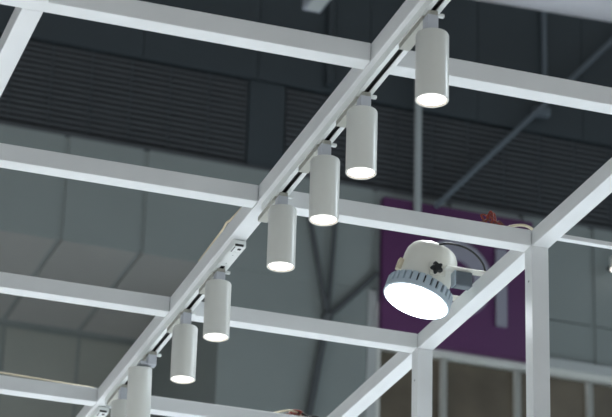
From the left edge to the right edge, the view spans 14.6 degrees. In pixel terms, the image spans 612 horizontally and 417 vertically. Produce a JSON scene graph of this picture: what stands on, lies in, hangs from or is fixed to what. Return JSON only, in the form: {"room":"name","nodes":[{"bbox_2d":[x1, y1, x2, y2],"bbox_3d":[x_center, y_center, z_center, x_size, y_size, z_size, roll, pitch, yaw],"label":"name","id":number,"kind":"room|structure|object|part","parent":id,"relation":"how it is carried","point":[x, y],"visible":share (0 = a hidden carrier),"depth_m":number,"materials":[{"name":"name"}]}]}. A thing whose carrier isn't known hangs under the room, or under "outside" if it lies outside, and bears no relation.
{"room":"exhibition hall","nodes":[
{"label":"exhibition hall","id":0,"kind":"room"},
{"bbox_2d":[0,321,134,416],"bbox_3d":[-5.902,4.838,19.027,9.129,9.350,0.300,10,-25,-17],"label":"wall","id":1,"kind":"structure","parent":0,"point":[27,350],"depth_m":21.75,"materials":[{"name":"grey paint"}]},
{"bbox_2d":[0,231,196,340],"bbox_3d":[-5.403,0.129,19.979,9.143,0.100,2.280,10,-25,-17],"label":"air duct","id":2,"kind":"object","parent":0,"point":[22,254],"depth_m":20.63,"materials":[{"name":"grey metal"}]},
{"bbox_2d":[150,267,367,416],"bbox_3d":[-0.596,5.268,19.602,1.330,9.330,2.190,10,-25,-17],"label":"wall","id":3,"kind":"structure","parent":0,"point":[251,369],"depth_m":20.29,"materials":[{"name":"grey paint"}]},
{"bbox_2d":[365,289,377,416],"bbox_3d":[0.396,5.030,18.989,0.086,9.329,0.300,10,-25,-17],"label":"trim","id":4,"kind":"structure","parent":3,"relation":"attached to","point":[371,358],"depth_m":20.52,"materials":[{"name":"grey metal"}]},
{"bbox_2d":[0,0,611,366],"bbox_3d":[0.110,-1.285,21.582,20.014,5.045,0.301,10,-25,-17],"label":"ceiling","id":5,"kind":"structure","parent":0,"point":[68,92],"depth_m":21.08,"materials":[{"name":"grey metal"}]},
{"bbox_2d":[325,0,336,86],"bbox_3d":[0.243,-2.101,21.761,0.078,2.200,0.080,9,-25,-16],"label":"pipe","id":6,"kind":"object","parent":5,"relation":"attached to","point":[331,10],"visible":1,"depth_m":21.51,"materials":[{"name":"grey metal"}]},
{"bbox_2d":[304,217,378,416],"bbox_3d":[0.249,1.251,20.312,0.773,2.710,0.110,10,-25,-17],"label":"strut","id":7,"kind":"object","parent":5,"relation":"attached to","point":[328,314],"visible":0.77,"depth_m":20.51,"materials":[{"name":"grey metal"}]},
{"bbox_2d":[414,49,421,211],"bbox_3d":[1.023,-1.432,21.673,0.064,3.450,0.066,9,-25,-16],"label":"pipe","id":8,"kind":"object","parent":5,"relation":"attached to","point":[418,109],"visible":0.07,"depth_m":21.22,"materials":[{"name":"grey metal"}]},
{"bbox_2d":[378,197,532,362],"bbox_3d":[1.330,0.620,20.989,1.436,1.318,0.131,10,-25,-17],"label":"sign panel","id":9,"kind":"object","parent":5,"relation":"attached to","point":[497,330],"visible":0.34,"depth_m":20.91,"materials":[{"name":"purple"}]},
{"bbox_2d":[434,38,611,208],"bbox_3d":[2.118,-0.896,21.868,2.038,2.304,0.052,10,-25,-17],"label":"diagonal brace","id":10,"kind":"object","parent":5,"relation":"attached to","point":[608,43],"visible":1,"depth_m":21.63,"materials":[{"name":"grey metal"}]},
{"bbox_2d":[531,105,550,118],"bbox_3d":[2.155,-0.884,21.981,0.160,0.080,0.099,10,-25,-17],"label":"plate","id":11,"kind":"object","parent":5,"relation":"attached to","point":[545,113],"visible":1,"depth_m":21.95,"materials":[{"name":"grey metal"}]},
{"bbox_2d":[541,11,547,106],"bbox_3d":[2.227,-1.853,22.443,0.051,1.990,0.052,9,-25,-16],"label":"pipe","id":12,"kind":"object","parent":5,"relation":"attached to","point":[543,13],"visible":0.69,"depth_m":22.29,"materials":[{"name":"grey metal"}]},
{"bbox_2d":[607,257,611,270],"bbox_3d":[2.765,0.523,21.551,0.110,0.145,0.214,10,-25,-17],"label":"wall lamp","id":13,"kind":"object","parent":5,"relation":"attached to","point":[610,266],"visible":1,"depth_m":21.49,"materials":[{"name":"white"}]},
{"bbox_2d":[302,0,329,12],"bbox_3d":[0.493,-3.513,17.655,0.150,3.512,2.400,10,-25,-17],"label":"light","id":14,"kind":"object","parent":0,"point":[317,6],"visible":1,"depth_m":17.88,"materials":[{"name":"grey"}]},
{"bbox_2d":[479,0,611,21],"bbox_3d":[5.362,-1.466,20.078,11.130,1.184,0.720,10,-25,-17],"label":"air duct","id":15,"kind":"object","parent":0,"point":[601,10],"visible":1,"depth_m":18.81,"materials":[{"name":"white metal"}]},
{"bbox_3d":[-0.369,1.929,0.185,44.000,0.200,46.000,9,-25,-16],"label":"floor","id":16,"kind":"structure","parent":0,"visible":0},
{"bbox_2d":[0,0,611,416],"bbox_3d":[-0.251,1.811,4.770,2.730,3.718,3.420,9,-25,-16],"label":"frame","id":17,"kind":"object","parent":16,"relation":"on","point":[528,249],"visible":0.84,"depth_m":5.19,"materials":[{"name":"grey metal"}]},
{"bbox_2d":[0,372,93,387],"bbox_3d":[-0.816,0.432,6.293,0.535,0.010,0.011,9,-25,-16],"label":"cable","id":18,"kind":"object","parent":17,"relation":"on","point":[0,372],"visible":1,"depth_m":6.32,"materials":[{"name":"beige plastic"}]},
{"bbox_2d":[90,406,108,416],"bbox_3d":[-0.646,0.662,6.668,0.030,0.020,0.680,9,-25,-16],"label":"track rail","id":19,"kind":"object","parent":17,"relation":"attached to","point":[100,411],"visible":1,"depth_m":6.38,"materials":[{"name":"white metal"}]},
{"bbox_2d":[105,239,245,406],"bbox_3d":[-0.332,0.296,5.811,0.030,0.022,1.162,9,-25,-16],"label":"track rail","id":20,"kind":"object","parent":17,"relation":"attached to","point":[235,248],"visible":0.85,"depth_m":5.64,"materials":[{"name":"white metal"}]},
{"bbox_2d":[107,384,126,416],"bbox_3d":[-0.488,0.558,6.187,0.059,0.175,0.162,9,-25,-16],"label":"track spotlight","id":21,"kind":"object","parent":20,"relation":"hanging from","point":[118,399],"visible":0.69,"depth_m":6.13,"materials":[{"name":"white metal"}]},
{"bbox_2d":[126,351,160,416],"bbox_3d":[-0.422,0.454,5.954,0.071,0.170,0.154,11,-25,-20],"label":"track spotlight","id":22,"kind":"object","parent":20,"relation":"hanging from","point":[139,385],"visible":1,"depth_m":5.91,"materials":[{"name":"white metal"}]},
{"bbox_2d":[167,309,197,383],"bbox_3d":[-0.302,0.342,5.688,0.059,0.172,0.161,9,-25,-16],"label":"track spotlight","id":23,"kind":"object","parent":20,"relation":"hanging from","point":[184,334],"visible":1,"depth_m":5.62,"materials":[{"name":"white metal"}]},
{"bbox_2d":[199,268,231,341],"bbox_3d":[-0.215,0.235,5.453,0.059,0.160,0.157,9,-25,-16],"label":"track spotlight","id":24,"kind":"object","parent":20,"relation":"hanging from","point":[216,290],"visible":1,"depth_m":5.39,"materials":[{"name":"white metal"}]},
{"bbox_2d":[198,207,241,261],"bbox_3d":[-0.194,0.056,5.400,0.007,0.015,0.330,9,-25,-16],"label":"cable","id":25,"kind":"object","parent":17,"relation":"on","point":[232,217],"visible":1,"depth_m":5.38,"materials":[{"name":"beige plastic"}]},
{"bbox_2d":[274,409,300,415],"bbox_3d":[-0.050,0.555,6.525,0.080,0.016,0.009,7,-24,-12],"label":"cable","id":26,"kind":"object","parent":17,"relation":"on","point":[287,409],"visible":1,"depth_m":6.52,"materials":[{"name":"beige plastic"}]},
{"bbox_2d":[285,409,305,416],"bbox_3d":[-0.025,0.559,6.535,0.065,0.019,0.025,9,-25,-16],"label":"wire","id":27,"kind":"object","parent":17,"relation":"on","point":[300,411],"visible":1,"depth_m":6.53,"materials":[{"name":"red"}]},
{"bbox_2d":[298,412,317,416],"bbox_3d":[0.011,0.565,6.540,0.072,0.014,0.011,11,-26,-21],"label":"cable","id":28,"kind":"object","parent":17,"relation":"on","point":[303,413],"visible":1,"depth_m":6.53,"materials":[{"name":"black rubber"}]},
{"bbox_2d":[261,0,450,210],"bbox_3d":[0.122,-0.238,4.577,0.029,0.016,1.274,9,-25,-16],"label":"track rail","id":29,"kind":"object","parent":17,"relation":"attached to","point":[393,55],"visible":0.75,"depth_m":4.58,"materials":[{"name":"white metal"}]},
{"bbox_2d":[258,192,296,271],"bbox_3d":[-0.068,0.066,5.050,0.059,0.168,0.173,9,-25,-16],"label":"track spotlight","id":30,"kind":"object","parent":29,"relation":"hanging from","point":[281,217],"visible":1,"depth_m":4.98,"materials":[{"name":"white metal"}]},
{"bbox_3d":[-0.050,-0.026,5.039,0.017,0.008,0.024,9,-25,-16],"label":"neck plate","id":31,"kind":"part","parent":30,"relation":"part of","materials":[{"name":"grey metal"}]},
{"bbox_2d":[298,140,339,225],"bbox_3d":[0.019,-0.034,4.811,0.059,0.172,0.171,9,-25,-16],"label":"track spotlight","id":32,"kind":"object","parent":29,"relation":"hanging from","point":[323,167],"visible":1,"depth_m":4.74,"materials":[{"name":"white metal"}]},
{"bbox_3d":[0.038,-0.129,4.799,0.017,0.008,0.024,9,-25,-16],"label":"neck plate","id":33,"kind":"part","parent":32,"relation":"part of","materials":[{"name":"grey metal"}]},
{"bbox_2d":[336,91,377,179],"bbox_3d":[0.091,-0.123,4.618,0.059,0.162,0.155,9,-25,-16],"label":"track spotlight","id":34,"kind":"object","parent":29,"relation":"hanging from","point":[360,120],"visible":1,"depth_m":4.55,"materials":[{"name":"white metal"}]},
{"bbox_3d":[0.112,-0.215,4.597,0.017,0.008,0.024,9,-25,-16],"label":"neck plate","id":35,"kind":"part","parent":34,"relation":"part of","materials":[{"name":"grey metal"}]},
{"bbox_2d":[399,10,448,107],"bbox_3d":[0.206,-0.250,4.302,0.059,0.178,0.173,9,-25,-16],"label":"track spotlight","id":36,"kind":"object","parent":29,"relation":"hanging from","point":[432,42],"visible":1,"depth_m":4.23,"materials":[{"name":"beige metal"}]},
{"bbox_3d":[0.224,-0.346,4.293,0.017,0.008,0.024,9,-25,-16],"label":"neck plate","id":37,"kind":"part","parent":36,"relation":"part of","materials":[{"name":"grey metal"}]},
{"bbox_3d":[0.236,2.015,5.199,0.040,3.706,0.040,9,-25,-16],"label":"post","id":38,"kind":"part","parent":17,"relation":"part of","materials":[{"name":"white metal"}]},
{"bbox_2d":[383,240,485,319],"bbox_3d":[0.302,0.167,5.610,0.246,0.171,0.196,9,-25,-16],"label":"floodlight","id":39,"kind":"object","parent":17,"relation":"attached to","point":[421,283],"visible":0.98,"depth_m":5.55,"materials":[{"name":"painted metal"},{"name":"glass"}]},
{"bbox_2d":[383,269,452,319],"bbox_3d":[0.261,0.201,5.580,0.162,0.084,0.161,9,-25,-16],"label":"lens","id":40,"kind":"object","parent":39,"relation":"in","point":[419,293],"depth_m":5.54,"materials":[{"name":"white glass"}]},
{"bbox_3d":[0.303,0.137,5.527,0.028,0.029,0.012,39,-29,-1],"label":"star knob","id":41,"kind":"part","parent":39,"relation":"part of","materials":[{"name":"black plastic"}]},
{"bbox_2d":[480,210,501,224],"bbox_3d":[0.413,0.024,5.309,0.069,0.035,0.025,9,-25,-16],"label":"wire","id":42,"kind":"object","parent":17,"relation":"on","point":[488,216],"visible":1,"depth_m":5.31,"materials":[{"name":"red"}]},
{"bbox_2d":[481,219,504,225],"bbox_3d":[0.417,0.031,5.302,0.066,0.014,0.006,10,-25,-17],"label":"wire","id":43,"kind":"object","parent":17,"relation":"on","point":[484,219],"visible":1,"depth_m":5.30,"materials":[{"name":"brown"}]},
{"bbox_2d":[509,224,533,229],"bbox_3d":[0.479,0.050,5.342,0.053,0.019,0.122,-16,-29,34],"label":"cable","id":44,"kind":"object","parent":17,"relation":"on","point":[513,225],"visible":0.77,"depth_m":5.33,"materials":[{"name":"beige plastic"}]},
{"bbox_3d":[0.460,1.753,4.589,0.040,3.706,0.040,9,-25,-16],"label":"post","id":45,"kind":"part","parent":17,"relation":"part of","materials":[{"name":"white metal"}]},
{"bbox_3d":[4.753,6.105,20.656,9.451,8.955,0.180,10,-25,-17],"label":"wall","id":46,"kind":"structure","parent":0,"visible":0},
{"bbox_2d":[380,349,611,386],"bbox_3d":[4.986,1.996,22.137,9.451,0.056,0.420,10,-25,-17],"label":"trim","id":47,"kind":"structure","parent":46,"relation":"attached to","point":[454,357],"depth_m":20.91,"materials":[{"name":"white metal"}]},
{"bbox_2d":[522,358,611,376],"bbox_3d":[5.687,2.027,22.330,8.008,0.082,0.340,10,-25,-17],"label":"trim","id":48,"kind":"structure","parent":46,"relation":"attached to","point":[554,363],"depth_m":21.12,"materials":[{"name":"grey metal"}]},
{"bbox_3d":[4.819,7.338,19.783,9.451,6.000,0.420,10,-25,-17],"label":"wall","id":49,"kind":"structure","parent":0,"visible":0},
{"bbox_2d":[375,348,446,416],"bbox_3d":[0.851,2.551,20.119,0.645,2.800,0.130,10,-25,-17],"label":"window","id":50,"kind":"structure","parent":49,"relation":"in","point":[396,401],"depth_m":20.53,"materials":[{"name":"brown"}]},
{"bbox_2d":[439,358,520,416],"bbox_3d":[1.462,2.656,20.314,0.740,2.800,0.130,10,-25,-17],"label":"window","id":51,"kind":"structure","parent":49,"relation":"in","point":[472,391],"depth_m":20.78,"materials":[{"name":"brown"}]},
{"bbox_2d":[513,370,592,416],"bbox_3d":[2.117,2.769,20.523,0.740,2.800,0.130,10,-25,-17],"label":"window","id":52,"kind":"structure","parent":49,"relation":"in","point":[567,397],"depth_m":21.04,"materials":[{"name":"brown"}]},
{"bbox_2d":[585,381,611,416],"bbox_3d":[2.772,2.882,20.732,0.740,2.800,0.130,10,-25,-17],"label":"window","id":53,"kind":"structure","parent":49,"relation":"in","point":[601,403],"depth_m":21.16,"materials":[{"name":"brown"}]},
{"bbox_3d":[2.772,2.882,20.732,0.740,2.800,0.130,10,-25,-17],"label":"frame","id":54,"kind":"part","parent":53,"relation":"part of","materials":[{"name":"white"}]},
{"bbox_3d":[2.773,2.856,20.749,0.650,2.740,0.020,10,-25,-17],"label":"pane","id":55,"kind":"part","parent":53,"relation":"part of","materials":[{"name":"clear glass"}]}
]}

